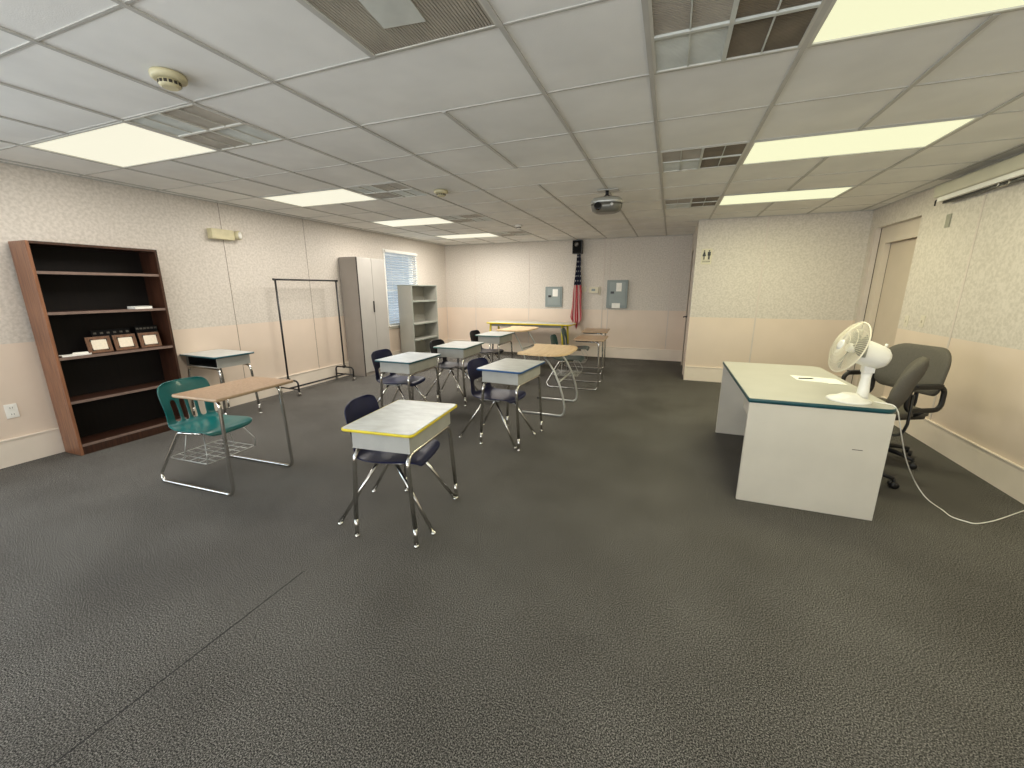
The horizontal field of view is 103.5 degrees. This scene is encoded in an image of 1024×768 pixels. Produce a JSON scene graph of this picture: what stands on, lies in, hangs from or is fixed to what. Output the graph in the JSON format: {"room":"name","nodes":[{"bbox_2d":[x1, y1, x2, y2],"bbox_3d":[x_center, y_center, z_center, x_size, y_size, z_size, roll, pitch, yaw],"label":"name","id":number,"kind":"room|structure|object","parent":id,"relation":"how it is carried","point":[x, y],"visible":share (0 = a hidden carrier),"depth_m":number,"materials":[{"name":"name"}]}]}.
{"room":"classroom","nodes":[
{"label":"classroom","id":0,"kind":"room"},
{"bbox_2d":[0,163,447,440],"bbox_3d":[-3.587,-1.040,5.218,0.160,2.583,10.870,5,14,20],"label":"wall","id":1,"kind":"structure","parent":0,"point":[36,205],"depth_m":4.78,"materials":[{"name":"paint"}]},
{"bbox_2d":[3,403,19,418],"bbox_3d":[-4.271,0.231,3.444,0.010,0.120,0.074,5,14,20],"label":"wall outlet","id":2,"kind":"object","parent":1,"relation":"attached to","point":[11,410],"visible":1,"depth_m":3.44,"materials":[{"name":"white plastic"}]},
{"bbox_2d":[206,228,241,240],"bbox_3d":[-3.479,-1.820,4.917,0.125,0.120,0.378,5,14,20],"label":"emergency light","id":3,"kind":"object","parent":1,"relation":"attached to","point":[213,233],"visible":1,"depth_m":4.87,"materials":[{"name":"plastic"}]},
{"bbox_2d":[0,339,448,468],"bbox_3d":[-3.501,0.111,5.456,0.022,0.235,10.550,5,14,20],"label":"baseboard","id":4,"kind":"structure","parent":1,"relation":"attached to","point":[25,448],"depth_m":3.70,"materials":[{"name":"wood"}]},
{"bbox_2d":[217,203,318,375],"bbox_3d":[-3.318,-1.215,5.665,0.002,2.248,1.236,5,14,20],"label":"trim","id":5,"kind":"structure","parent":1,"relation":"attached to","point":[217,203],"depth_m":5.22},
{"bbox_2d":[382,249,417,328],"bbox_3d":[-2.322,-1.948,8.340,0.152,1.520,1.090,5,14,20],"label":"window","id":6,"kind":"structure","parent":1,"relation":"in","point":[382,249],"depth_m":8.14,"materials":[{"name":"white plastic"}]},
{"bbox_2d":[383,249,417,326],"bbox_3d":[-2.233,-1.956,8.303,0.050,1.462,1.070,5,14,20],"label":"window blind","id":7,"kind":"object","parent":6,"relation":"attached to","point":[391,252],"visible":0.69,"depth_m":8.10,"materials":[{"name":"white plastic"}]},
{"bbox_2d":[0,352,1023,767],"bbox_3d":[0.183,0.604,4.117,8.315,0.120,10.950,5,14,20],"label":"floor","id":8,"kind":"structure","parent":0,"point":[599,592],"depth_m":1.95,"materials":[{"name":"grey carpet"}]},
{"bbox_2d":[8,240,188,455],"bbox_3d":[-3.878,-0.361,3.918,0.268,1.862,0.918,5,14,20],"label":"bookcase","id":9,"kind":"object","parent":8,"relation":"on","point":[104,400],"visible":0.86,"depth_m":3.88,"materials":[{"name":"brown wood"}]},
{"bbox_2d":[58,353,91,357],"bbox_3d":[-3.935,-0.263,3.635,0.100,0.010,0.210,5,14,20],"label":"paper scrap","id":10,"kind":"object","parent":9,"relation":"on","point":[68,355],"visible":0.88,"depth_m":3.61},
{"bbox_2d":[84,336,113,353],"bbox_3d":[-3.870,-0.369,3.782,0.038,0.149,0.178,5,14,20],"label":"plaque","id":11,"kind":"object","parent":9,"relation":"on","point":[99,344],"visible":1,"depth_m":3.77,"materials":[{"name":"brown wood"}]},
{"bbox_2d":[90,328,130,349],"bbox_3d":[-3.890,-0.431,3.935,0.041,0.199,0.300,5,14,20],"label":"board","id":12,"kind":"object","parent":9,"relation":"on","point":[111,332],"visible":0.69,"depth_m":3.92,"materials":[{"name":"metal"}]},
{"bbox_2d":[112,334,138,350],"bbox_3d":[-3.798,-0.412,3.963,0.038,0.149,0.178,5,14,20],"label":"plaque","id":13,"kind":"object","parent":9,"relation":"on","point":[124,341],"visible":1,"depth_m":3.96,"materials":[{"name":"brown wood"}]},
{"bbox_2d":[127,306,151,308],"bbox_3d":[-3.729,-0.768,4.044,0.120,0.025,0.150,4,14,18],"label":"booklet","id":14,"kind":"object","parent":9,"relation":"on","point":[128,307],"visible":1,"depth_m":3.99,"materials":[{"name":"white paper"}]},
{"bbox_2d":[134,325,157,346],"bbox_3d":[-3.787,-0.501,4.197,0.043,0.214,0.190,5,14,20],"label":"board","id":15,"kind":"object","parent":9,"relation":"on","point":[147,328],"visible":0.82,"depth_m":4.17,"materials":[{"name":"metal"}]},
{"bbox_2d":[137,332,161,347],"bbox_3d":[-3.725,-0.456,4.150,0.038,0.149,0.178,5,14,20],"label":"plaque","id":16,"kind":"object","parent":9,"relation":"on","point":[148,339],"visible":1,"depth_m":4.14,"materials":[{"name":"brown wood"}]},
{"bbox_2d":[48,571,303,767],"bbox_3d":[-1.643,1.321,0.836,0.006,0.002,2.930,5,14,20],"label":"trim","id":17,"kind":"structure","parent":8,"relation":"on","point":[303,571],"depth_m":1.56,"materials":[{"name":"carpet"}]},
{"bbox_2d":[180,349,261,416],"bbox_3d":[-3.417,0.007,4.766,0.644,0.755,0.464,6,14,22],"label":"school desk","id":18,"kind":"object","parent":8,"relation":"on","point":[217,359],"visible":0.84,"depth_m":4.64,"materials":[{"name":"grey laminate"}]},
{"bbox_2d":[157,376,293,495],"bbox_3d":[-2.282,0.364,3.210,0.849,0.772,0.645,4,14,18],"label":"desk","id":19,"kind":"object","parent":8,"relation":"on","point":[212,423],"visible":1,"depth_m":3.15,"materials":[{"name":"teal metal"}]},
{"bbox_2d":[171,427,255,464],"bbox_3d":[-2.434,0.447,3.274,0.435,0.223,0.406,4,14,18],"label":"basket","id":20,"kind":"object","parent":19,"relation":"on","point":[177,434],"depth_m":3.15,"materials":[{"name":"silver metal"}]},
{"bbox_2d":[272,278,355,395],"bbox_3d":[-2.980,-0.746,6.073,0.410,1.614,1.141,5,14,20],"label":"rack","id":21,"kind":"object","parent":8,"relation":"on","point":[273,279],"visible":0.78,"depth_m":5.84,"materials":[{"name":"black metal"}]},
{"bbox_2d":[339,257,389,376],"bbox_3d":[-2.549,-1.181,7.114,0.381,1.983,0.700,5,14,20],"label":"storage cabinet","id":22,"kind":"object","parent":8,"relation":"on","point":[363,284],"visible":0.8,"depth_m":6.89,"materials":[{"name":"beige metal"}]},
{"bbox_2d":[338,394,456,534],"bbox_3d":[-0.757,0.486,2.661,0.664,0.783,0.464,2,14,10],"label":"chair","id":23,"kind":"object","parent":8,"relation":"on","point":[359,407],"visible":0.61,"depth_m":2.57,"materials":[{"name":"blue plastic"}]},
{"bbox_2d":[371,349,427,402],"bbox_3d":[-1.302,0.004,4.700,0.664,0.783,0.464,4,14,18],"label":"chair","id":24,"kind":"object","parent":8,"relation":"on","point":[393,379],"visible":0.71,"depth_m":4.67,"materials":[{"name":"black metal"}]},
{"bbox_2d":[341,400,458,548],"bbox_3d":[-0.675,0.537,2.613,0.464,0.705,0.644,4,14,15],"label":"school desk","id":25,"kind":"object","parent":8,"relation":"on","point":[400,426],"visible":0.96,"depth_m":2.38,"materials":[{"name":"grey laminate"}]},
{"bbox_2d":[375,352,441,407],"bbox_3d":[-1.149,0.052,4.601,0.464,0.735,0.644,5,14,20],"label":"school desk","id":26,"kind":"object","parent":8,"relation":"on","point":[411,363],"visible":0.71,"depth_m":4.38,"materials":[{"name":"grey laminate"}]},
{"bbox_2d":[397,285,438,352],"bbox_3d":[-1.963,-1.303,8.566,0.338,1.550,0.938,5,14,20],"label":"bookshelf","id":27,"kind":"object","parent":8,"relation":"on","point":[418,313],"visible":0.83,"depth_m":8.68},
{"bbox_2d":[425,339,477,401],"bbox_3d":[-0.830,-0.208,5.597,0.664,0.783,0.464,5,14,20],"label":"chair","id":28,"kind":"object","parent":8,"relation":"on","point":[445,364],"visible":0.7,"depth_m":5.58,"materials":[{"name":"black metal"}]},
{"bbox_2d":[433,341,483,405],"bbox_3d":[-0.696,-0.161,5.456,0.464,0.755,0.644,4,14,19],"label":"school desk","id":29,"kind":"object","parent":8,"relation":"on","point":[455,349],"visible":0.87,"depth_m":5.18,"materials":[{"name":"grey laminate"}]},
{"bbox_2d":[465,330,503,377],"bbox_3d":[-0.422,-0.511,6.872,0.664,0.783,0.464,5,14,20],"label":"chair","id":30,"kind":"object","parent":8,"relation":"on","point":[473,333],"visible":0.59,"depth_m":6.88,"materials":[{"name":"black plastic"}]},
{"bbox_2d":[475,331,514,380],"bbox_3d":[-0.271,-0.467,6.746,0.464,0.755,0.644,5,14,20],"label":"school desk","id":31,"kind":"object","parent":8,"relation":"on","point":[491,337],"visible":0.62,"depth_m":6.49,"materials":[{"name":"grey laminate"}]},
{"bbox_2d":[459,357,535,448],"bbox_3d":[-0.146,0.154,4.058,0.664,0.783,0.464,7,15,27],"label":"chair","id":32,"kind":"object","parent":8,"relation":"on","point":[493,394],"visible":0.84,"depth_m":4.04,"materials":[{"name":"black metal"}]},
{"bbox_2d":[477,358,544,450],"bbox_3d":[0.005,0.177,4.021,0.464,0.755,0.644,6,15,24],"label":"school desk","id":33,"kind":"object","parent":8,"relation":"on","point":[509,371],"visible":0.98,"depth_m":3.79,"materials":[{"name":"grey laminate"}]},
{"bbox_2d":[496,326,539,360],"bbox_3d":[0.116,-0.692,7.718,0.637,0.745,0.875,6,15,23],"label":"desk","id":34,"kind":"object","parent":8,"relation":"on","point":[512,328],"visible":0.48,"depth_m":7.41,"materials":[{"name":"beige wood"}]},
{"bbox_2d":[487,320,575,355],"bbox_3d":[0.426,-0.982,8.917,1.914,0.755,0.629,5,14,20],"label":"table","id":35,"kind":"object","parent":8,"relation":"on","point":[539,324],"visible":0.65,"depth_m":8.78,"materials":[{"name":"grey laminate"}]},
{"bbox_2d":[517,344,577,416],"bbox_3d":[0.454,-0.071,5.089,0.637,0.745,0.875,5,14,20],"label":"desk","id":36,"kind":"object","parent":8,"relation":"on","point":[546,350],"visible":0.93,"depth_m":4.88,"materials":[{"name":"laminate"}]},
{"bbox_2d":[546,334,607,389],"bbox_3d":[1.010,-0.361,6.252,0.849,0.772,0.645,4,14,19],"label":"desk","id":37,"kind":"object","parent":8,"relation":"on","point":[581,338],"visible":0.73,"depth_m":6.19,"materials":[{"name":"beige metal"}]},
{"bbox_2d":[552,361,582,375],"bbox_3d":[0.858,-0.278,6.317,0.435,0.223,0.406,4,14,19],"label":"basket","id":38,"kind":"object","parent":37,"relation":"on","point":[557,370],"depth_m":6.23,"materials":[{"name":"silver metal"}]},
{"bbox_2d":[558,328,609,374],"bbox_3d":[1.309,-0.621,7.350,0.849,0.772,0.645,4,14,17],"label":"desk","id":39,"kind":"object","parent":8,"relation":"on","point":[563,330],"visible":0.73,"depth_m":7.29,"materials":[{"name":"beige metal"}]},
{"bbox_2d":[715,361,896,520],"bbox_3d":[2.250,0.331,3.351,0.816,0.753,1.516,5,14,20],"label":"desk","id":40,"kind":"object","parent":8,"relation":"on","point":[803,449],"visible":1,"depth_m":2.70,"materials":[{"name":"laminate"}]},
{"bbox_2d":[790,375,826,382],"bbox_3d":[2.421,-0.040,3.273,0.264,0.002,0.220,8,15,29],"label":"paper sheet","id":41,"kind":"object","parent":40,"relation":"on","point":[816,379],"visible":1,"depth_m":3.26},
{"bbox_2d":[821,378,846,384],"bbox_3d":[2.537,-0.023,3.193,0.120,0.002,0.230,5,14,20],"label":"paper slip","id":42,"kind":"object","parent":40,"relation":"on","point":[828,380],"visible":1,"depth_m":3.18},
{"bbox_2d":[826,322,891,404],"bbox_3d":[2.213,-0.148,2.621,0.314,0.515,0.308,-4,14,-16],"label":"desk fan","id":43,"kind":"object","parent":40,"relation":"on","point":[859,349],"visible":1,"depth_m":2.56,"materials":[{"name":"white plastic"}]},
{"bbox_2d":[841,343,951,469],"bbox_3d":[3.291,0.159,3.542,0.620,0.998,0.645,-1,13,-5],"label":"office chair","id":44,"kind":"object","parent":8,"relation":"on","point":[931,383],"visible":0.44,"depth_m":3.39,"materials":[{"name":"fabric"}]},
{"bbox_2d":[882,357,929,488],"bbox_3d":[2.710,0.255,3.150,0.621,0.994,0.622,-13,18,-42],"label":"office chair","id":45,"kind":"object","parent":8,"relation":"on","point":[913,373],"visible":0.27,"depth_m":2.83,"materials":[{"name":"fabric"}]},
{"bbox_2d":[874,401,1023,523],"bbox_3d":[2.933,0.488,2.664,1.180,0.768,0.329,2,13,8],"label":"power cord","id":46,"kind":"object","parent":8,"relation":"on","point":[874,401],"visible":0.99,"depth_m":2.64,"materials":[{"name":"white plastic"}]},
{"bbox_2d":[0,0,1023,244],"bbox_3d":[0.179,-1.989,3.504,8.315,0.238,10.950,5,14,20],"label":"ceiling","id":47,"kind":"structure","parent":0,"point":[604,41],"depth_m":2.29,"materials":[{"name":"tile"}]},
{"bbox_2d":[23,121,218,167],"bbox_3d":[-2.856,-1.760,2.957,1.203,0.063,0.590,5,14,20],"label":"ceiling light","id":48,"kind":"object","parent":47,"relation":"attached to","point":[121,144],"visible":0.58,"depth_m":2.92,"materials":[{"name":"white glowing translucent acrylic diffuser"}]},
{"bbox_2d":[148,67,187,90],"bbox_3d":[-1.655,-1.462,1.948,0.148,0.058,0.148,5,14,20],"label":"smoke detector","id":49,"kind":"object","parent":47,"relation":"attached to","point":[169,79],"visible":1,"depth_m":1.92,"materials":[{"name":"plastic"}]},
{"bbox_2d":[124,104,284,150],"bbox_3d":[-1.975,-1.683,2.627,0.641,0.064,0.594,5,14,20],"label":"ceiling vent","id":50,"kind":"object","parent":47,"relation":"in","point":[190,122],"visible":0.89,"depth_m":2.60,"materials":[{"name":"white metal"}]},
{"bbox_2d":[131,114,202,134],"bbox_3d":[-2.176,-1.645,2.554,0.300,0.007,0.276,5,14,20],"label":"grille","id":51,"kind":"object","parent":50,"relation":"attached to","point":[164,123],"depth_m":2.55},
{"bbox_2d":[164,105,238,128],"bbox_3d":[-1.879,-1.619,2.443,0.300,0.007,0.276,5,14,20],"label":"grille","id":52,"kind":"object","parent":50,"relation":"attached to","point":[196,116],"depth_m":2.45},
{"bbox_2d":[184,132,245,148],"bbox_3d":[-2.070,-1.708,2.821,0.300,0.007,0.276,5,14,20],"label":"grille","id":53,"kind":"object","parent":50,"relation":"attached to","point":[217,140],"depth_m":2.82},
{"bbox_2d":[216,125,279,143],"bbox_3d":[-1.774,-1.683,2.710,0.300,0.007,0.276,5,14,20],"label":"grille","id":54,"kind":"object","parent":50,"relation":"attached to","point":[246,134],"depth_m":2.72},
{"bbox_2d":[259,188,378,206],"bbox_3d":[-2.199,-2.154,4.621,1.203,0.063,0.590,5,14,20],"label":"ceiling light","id":55,"kind":"object","parent":47,"relation":"attached to","point":[340,195],"visible":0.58,"depth_m":4.63,"materials":[{"name":"white plastic"}]},
{"bbox_2d":[345,182,426,199],"bbox_3d":[-1.317,-2.077,4.291,0.641,0.064,0.594,5,14,20],"label":"ceiling vent","id":56,"kind":"object","parent":47,"relation":"in","point":[392,190],"visible":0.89,"depth_m":4.28,"materials":[{"name":"white metal"}]},
{"bbox_2d":[349,186,382,192],"bbox_3d":[-1.518,-2.039,4.217,0.300,0.007,0.276,5,14,20],"label":"grille","id":57,"kind":"object","parent":56,"relation":"attached to","point":[360,189],"depth_m":4.23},
{"bbox_2d":[368,192,400,198],"bbox_3d":[-1.413,-2.103,4.484,0.300,0.007,0.276,5,14,20],"label":"grille","id":58,"kind":"object","parent":56,"relation":"attached to","point":[380,195],"depth_m":4.50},
{"bbox_2d":[373,183,409,190],"bbox_3d":[-1.222,-2.014,4.106,0.300,0.007,0.276,5,14,20],"label":"grille","id":59,"kind":"object","parent":56,"relation":"attached to","point":[384,186],"depth_m":4.12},
{"bbox_2d":[393,189,425,195],"bbox_3d":[-1.116,-2.077,4.373,0.300,0.007,0.276,5,14,20],"label":"grille","id":60,"kind":"object","parent":56,"relation":"attached to","point":[402,192],"depth_m":4.36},
{"bbox_2d":[303,0,496,56],"bbox_3d":[-0.440,-1.389,1.418,0.593,0.044,0.594,5,14,20],"label":"ceiling vent","id":61,"kind":"object","parent":47,"relation":"in","point":[381,27],"visible":0.97,"depth_m":1.55,"materials":[{"name":"white metal"}]},
{"bbox_2d":[371,217,453,226],"bbox_3d":[-1.541,-2.549,6.284,1.203,0.063,0.590,5,14,20],"label":"ceiling light","id":62,"kind":"object","parent":47,"relation":"attached to","point":[428,220],"visible":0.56,"depth_m":6.33,"materials":[{"name":"white plastic"}]},
{"bbox_2d":[434,189,447,196],"bbox_3d":[-0.748,-2.010,4.257,0.150,0.058,0.150,5,14,20],"label":"smoke detector","id":63,"kind":"object","parent":47,"relation":"attached to","point":[440,192],"visible":1,"depth_m":4.21,"materials":[{"name":"plastic"}]},
{"bbox_2d":[440,214,494,222],"bbox_3d":[-0.660,-2.472,5.954,0.641,0.064,0.594,5,14,20],"label":"ceiling vent","id":64,"kind":"object","parent":47,"relation":"in","point":[469,217],"visible":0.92,"depth_m":5.98,"materials":[{"name":"white metal"}]},
{"bbox_2d":[443,216,462,218],"bbox_3d":[-0.861,-2.434,5.880,0.300,0.007,0.276,5,14,20],"label":"grille","id":65,"kind":"object","parent":64,"relation":"attached to","point":[444,217],"depth_m":5.90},
{"bbox_2d":[452,219,470,221],"bbox_3d":[-0.755,-2.497,6.148,0.300,0.007,0.276,5,14,20],"label":"grille","id":66,"kind":"object","parent":64,"relation":"attached to","point":[454,220],"depth_m":6.16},
{"bbox_2d":[460,214,483,217],"bbox_3d":[-0.565,-2.408,5.769,0.300,0.007,0.276,5,14,20],"label":"grille","id":67,"kind":"object","parent":64,"relation":"attached to","point":[468,215],"depth_m":5.82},
{"bbox_2d":[472,218,491,220],"bbox_3d":[-0.459,-2.471,6.037,0.300,0.007,0.276,5,14,20],"label":"grille","id":68,"kind":"object","parent":64,"relation":"attached to","point":[473,219],"depth_m":6.07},
{"bbox_2d":[435,233,500,238],"bbox_3d":[-0.884,-2.943,7.947,1.203,0.063,0.590,5,14,20],"label":"ceiling light","id":69,"kind":"object","parent":47,"relation":"attached to","point":[475,235],"visible":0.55,"depth_m":8.03,"materials":[{"name":"white plastic"}]},
{"bbox_2d":[492,231,530,236],"bbox_3d":[-0.003,-2.866,7.617,0.641,0.064,0.594,5,14,20],"label":"ceiling vent","id":70,"kind":"object","parent":47,"relation":"in","point":[512,233],"visible":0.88,"depth_m":7.61,"materials":[{"name":"white metal"}]},
{"bbox_2d":[0,0,1023,245],"bbox_3d":[0.039,-1.885,3.584,7.615,0.010,10.550,5,14,20],"label":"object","id":71,"kind":"structure","parent":47,"relation":"attached to","point":[120,3],"depth_m":2.50,"materials":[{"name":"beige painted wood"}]},
{"bbox_2d":[590,188,622,214],"bbox_3d":[1.003,-1.931,4.273,0.336,0.225,0.257,5,14,20],"label":"ceiling projector","id":72,"kind":"object","parent":47,"relation":"hanging from","point":[607,204],"visible":1,"depth_m":4.19,"materials":[{"name":"silver metal"}]},
{"bbox_2d":[664,196,720,208],"bbox_3d":[2.172,-2.225,4.893,0.598,0.064,0.594,5,14,20],"label":"ceiling vent","id":73,"kind":"object","parent":47,"relation":"in","point":[700,201],"visible":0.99,"depth_m":4.89,"materials":[{"name":"white metal"}]},
{"bbox_2d":[666,204,689,207],"bbox_3d":[2.087,-2.250,5.083,0.278,0.007,0.276,5,14,20],"label":"grille","id":74,"kind":"object","parent":73,"relation":"attached to","point":[667,205],"depth_m":5.08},
{"bbox_2d":[665,199,690,203],"bbox_3d":[1.981,-2.187,4.816,0.278,0.007,0.276,5,14,20],"label":"grille","id":75,"kind":"object","parent":73,"relation":"attached to","point":[673,201],"depth_m":4.83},
{"bbox_2d":[691,202,715,206],"bbox_3d":[2.363,-2.226,4.979,0.278,0.007,0.276,5,14,20],"label":"grille","id":76,"kind":"object","parent":73,"relation":"attached to","point":[694,204],"depth_m":5.01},
{"bbox_2d":[692,197,718,201],"bbox_3d":[2.258,-2.163,4.712,0.278,0.007,0.276,5,14,20],"label":"grille","id":77,"kind":"object","parent":73,"relation":"attached to","point":[700,199],"depth_m":4.73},
{"bbox_2d":[660,142,749,172],"bbox_3d":[1.515,-1.831,3.230,0.598,0.064,0.594,5,14,20],"label":"ceiling vent","id":78,"kind":"object","parent":47,"relation":"in","point":[728,155],"visible":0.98,"depth_m":3.21,"materials":[{"name":"white metal"}]},
{"bbox_2d":[663,160,698,171],"bbox_3d":[1.430,-1.856,3.420,0.278,0.007,0.276,5,14,20],"label":"grille","id":79,"kind":"object","parent":78,"relation":"attached to","point":[683,165],"depth_m":3.42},
{"bbox_2d":[662,148,701,161],"bbox_3d":[1.324,-1.792,3.152,0.278,0.007,0.276,5,14,20],"label":"grille","id":80,"kind":"object","parent":78,"relation":"attached to","point":[694,154],"depth_m":3.16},
{"bbox_2d":[700,156,739,167],"bbox_3d":[1.706,-1.832,3.316,0.278,0.007,0.276,5,14,20],"label":"grille","id":81,"kind":"object","parent":78,"relation":"attached to","point":[717,161],"depth_m":3.31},
{"bbox_2d":[702,143,746,157],"bbox_3d":[1.600,-1.768,3.049,0.278,0.007,0.276,5,14,20],"label":"grille","id":82,"kind":"object","parent":78,"relation":"attached to","point":[730,150],"depth_m":3.05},
{"bbox_2d":[648,0,825,73],"bbox_3d":[0.858,-1.437,1.567,0.598,0.064,0.594,5,14,20],"label":"ceiling vent","id":83,"kind":"object","parent":47,"relation":"in","point":[685,34],"visible":1,"depth_m":1.62,"materials":[{"name":"white metal"}]},
{"bbox_2d":[655,26,727,70],"bbox_3d":[0.772,-1.461,1.756,0.278,0.007,0.276,5,14,20],"label":"grille","id":84,"kind":"object","parent":83,"relation":"attached to","point":[705,46],"depth_m":1.75,"materials":[{"name":"metal"}]},
{"bbox_2d":[652,0,733,35],"bbox_3d":[0.667,-1.398,1.489,0.278,0.007,0.276,5,14,20],"label":"grille","id":85,"kind":"object","parent":83,"relation":"attached to","point":[669,17],"depth_m":1.54,"materials":[{"name":"metal"}]},
{"bbox_2d":[726,8,816,57],"bbox_3d":[1.048,-1.437,1.653,0.278,0.007,0.276,5,14,20],"label":"grille","id":86,"kind":"object","parent":83,"relation":"attached to","point":[788,30],"depth_m":1.65,"materials":[{"name":"metal"}]},
{"bbox_2d":[735,0,821,18],"bbox_3d":[0.943,-1.374,1.386,0.278,0.007,0.276,5,14,20],"label":"grille","id":87,"kind":"object","parent":83,"relation":"attached to","point":[744,9],"depth_m":1.49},
{"bbox_2d":[718,186,855,205],"bbox_3d":[3.036,-2.151,4.570,1.208,0.063,0.590,5,14,20],"label":"ceiling light","id":88,"kind":"object","parent":47,"relation":"attached to","point":[823,193],"visible":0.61,"depth_m":4.57,"materials":[{"name":"white plastic"}]},
{"bbox_2d":[741,116,981,164],"bbox_3d":[2.378,-1.756,2.906,1.208,0.063,0.590,5,14,20],"label":"ceiling light","id":89,"kind":"object","parent":47,"relation":"attached to","point":[916,135],"visible":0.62,"depth_m":2.88,"materials":[{"name":"white plastic"}]},
{"bbox_2d":[807,0,1023,46],"bbox_3d":[1.721,-1.362,1.243,1.208,0.063,0.590,5,14,20],"label":"ceiling light","id":90,"kind":"object","parent":47,"relation":"attached to","point":[843,20],"visible":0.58,"depth_m":1.53,"materials":[{"name":"white plastic"}]},
{"bbox_2d":[445,235,692,349],"bbox_3d":[0.970,-1.963,9.094,5.487,2.583,0.160,5,14,20],"label":"wall","id":91,"kind":"structure","parent":0,"point":[502,271],"depth_m":8.81,"materials":[{"name":"paint"}]},
{"bbox_2d":[444,246,448,338],"bbox_3d":[-1.616,-2.119,9.985,0.012,2.483,0.012,5,14,20],"label":"trim","id":92,"kind":"structure","parent":91,"relation":"attached to","point":[444,246],"depth_m":9.94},
{"bbox_2d":[545,287,562,306],"bbox_3d":[0.929,-1.944,8.999,0.385,0.440,0.050,5,14,20],"label":"electrical panel","id":93,"kind":"object","parent":91,"relation":"attached to","point":[553,295],"visible":1,"depth_m":8.99,"materials":[{"name":"grey paint"}]},
{"bbox_2d":[448,339,681,361],"bbox_3d":[0.939,-0.801,9.281,5.487,0.235,0.022,5,14,20],"label":"baseboard","id":94,"kind":"structure","parent":91,"relation":"attached to","point":[611,352],"depth_m":8.76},
{"bbox_2d":[474,236,674,348],"bbox_3d":[1.158,-1.992,8.922,4.378,2.248,0.005,5,14,20],"label":"trim","id":95,"kind":"structure","parent":91,"relation":"attached to","point":[674,236],"depth_m":8.62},
{"bbox_2d":[571,254,581,327],"bbox_3d":[1.413,-1.974,8.745,0.261,1.636,0.151,5,14,20],"label":"flag","id":96,"kind":"object","parent":91,"relation":"attached to","point":[576,312],"visible":0.99,"depth_m":8.74,"materials":[{"name":"red fabric"}]},
{"bbox_2d":[572,240,582,253],"bbox_3d":[1.391,-2.890,8.520,0.200,0.270,0.181,5,14,20],"label":"wall speaker","id":97,"kind":"object","parent":91,"relation":"attached to","point":[577,246],"visible":1,"depth_m":8.45,"materials":[{"name":"black plastic"}]},
{"bbox_2d":[573,240,580,252],"bbox_3d":[1.362,-2.873,8.446,0.176,0.246,0.004,5,14,20],"label":"speaker grille","id":98,"kind":"object","parent":97,"relation":"attached to","point":[576,243],"depth_m":8.44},
{"bbox_2d":[589,287,599,294],"bbox_3d":[1.776,-2.004,8.658,0.236,0.172,0.036,5,14,20],"label":"thermostat","id":99,"kind":"object","parent":91,"relation":"attached to","point":[591,289],"visible":1,"depth_m":8.64,"materials":[{"name":"grey paint"}]},
{"bbox_2d":[606,280,628,307],"bbox_3d":[2.211,-1.890,8.489,0.425,0.575,0.080,5,14,20],"label":"electrical panel","id":100,"kind":"object","parent":91,"relation":"attached to","point":[617,290],"visible":1,"depth_m":8.46,"materials":[{"name":"grey paint"}]},
{"bbox_2d":[681,224,697,374],"bbox_3d":[3.296,-1.555,7.352,0.140,2.583,1.830,5,14,20],"label":"wall","id":101,"kind":"structure","parent":0,"point":[696,229],"depth_m":6.79,"materials":[{"name":"paint"}]},
{"bbox_2d":[681,245,694,373],"bbox_3d":[3.224,-1.329,7.296,0.199,2.170,1.000,5,14,20],"label":"door","id":102,"kind":"structure","parent":101,"relation":"in","point":[693,249],"depth_m":7.52,"materials":[{"name":"metal"}]},
{"bbox_2d":[683,211,873,378],"bbox_3d":[4.007,-1.248,6.048,2.428,2.583,0.160,5,14,20],"label":"wall","id":103,"kind":"structure","parent":0,"point":[813,265],"depth_m":5.97,"materials":[{"name":"paint"}]},
{"bbox_2d":[700,249,712,263],"bbox_3d":[2.986,-1.957,6.191,0.150,0.230,0.008,5,14,20],"label":"restroom sign","id":104,"kind":"object","parent":103,"relation":"attached to","point":[706,255],"visible":1,"depth_m":6.19,"materials":[{"name":"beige plastic"}]},
{"bbox_2d":[749,216,769,362],"bbox_3d":[3.703,-1.320,6.061,0.020,2.248,0.005,5,14,20],"label":"trim","id":105,"kind":"structure","parent":103,"relation":"attached to","point":[769,216],"depth_m":6.03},
{"bbox_2d":[683,366,841,381],"bbox_3d":[3.836,-0.098,6.288,2.128,0.235,0.022,5,14,20],"label":"baseboard","id":106,"kind":"structure","parent":103,"relation":"attached to","point":[709,374],"depth_m":6.55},
{"bbox_2d":[843,180,1023,466],"bbox_3d":[3.341,-0.211,1.668,0.160,2.583,9.040,5,14,20],"label":"wall","id":107,"kind":"structure","parent":0,"point":[984,382],"depth_m":3.44,"materials":[{"name":"paint"}]},
{"bbox_2d":[845,217,920,397],"bbox_3d":[4.688,-0.958,5.033,0.200,2.483,1.260,5,14,20],"label":"door","id":108,"kind":"structure","parent":107,"relation":"in","point":[891,249],"depth_m":5.12,"materials":[{"name":"wood"}]},
{"bbox_2d":[944,213,952,227],"bbox_3d":[4.198,-1.572,3.881,0.011,0.120,0.070,5,14,20],"label":"plate","id":109,"kind":"object","parent":107,"relation":"attached to","point":[949,216],"visible":1,"depth_m":3.87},
{"bbox_2d":[881,396,1023,503],"bbox_3d":[3.034,1.059,1.403,0.022,0.235,7.470,5,14,20],"label":"baseboard","id":110,"kind":"structure","parent":107,"relation":"attached to","point":[1000,472],"depth_m":3.32,"materials":[{"name":"wood"}]},
{"bbox_2d":[929,191,987,419],"bbox_3d":[3.602,-0.486,2.535,0.004,2.248,2.462,5,14,20],"label":"trim","id":111,"kind":"structure","parent":107,"relation":"attached to","point":[985,195],"depth_m":3.59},
{"bbox_2d":[933,153,1023,205],"bbox_3d":[3.619,-1.492,2.531,0.125,0.191,3.137,5,14,20],"label":"projector screen","id":112,"kind":"object","parent":107,"relation":"attached to","point":[1006,172],"visible":1,"depth_m":3.33,"materials":[{"name":"paint"}]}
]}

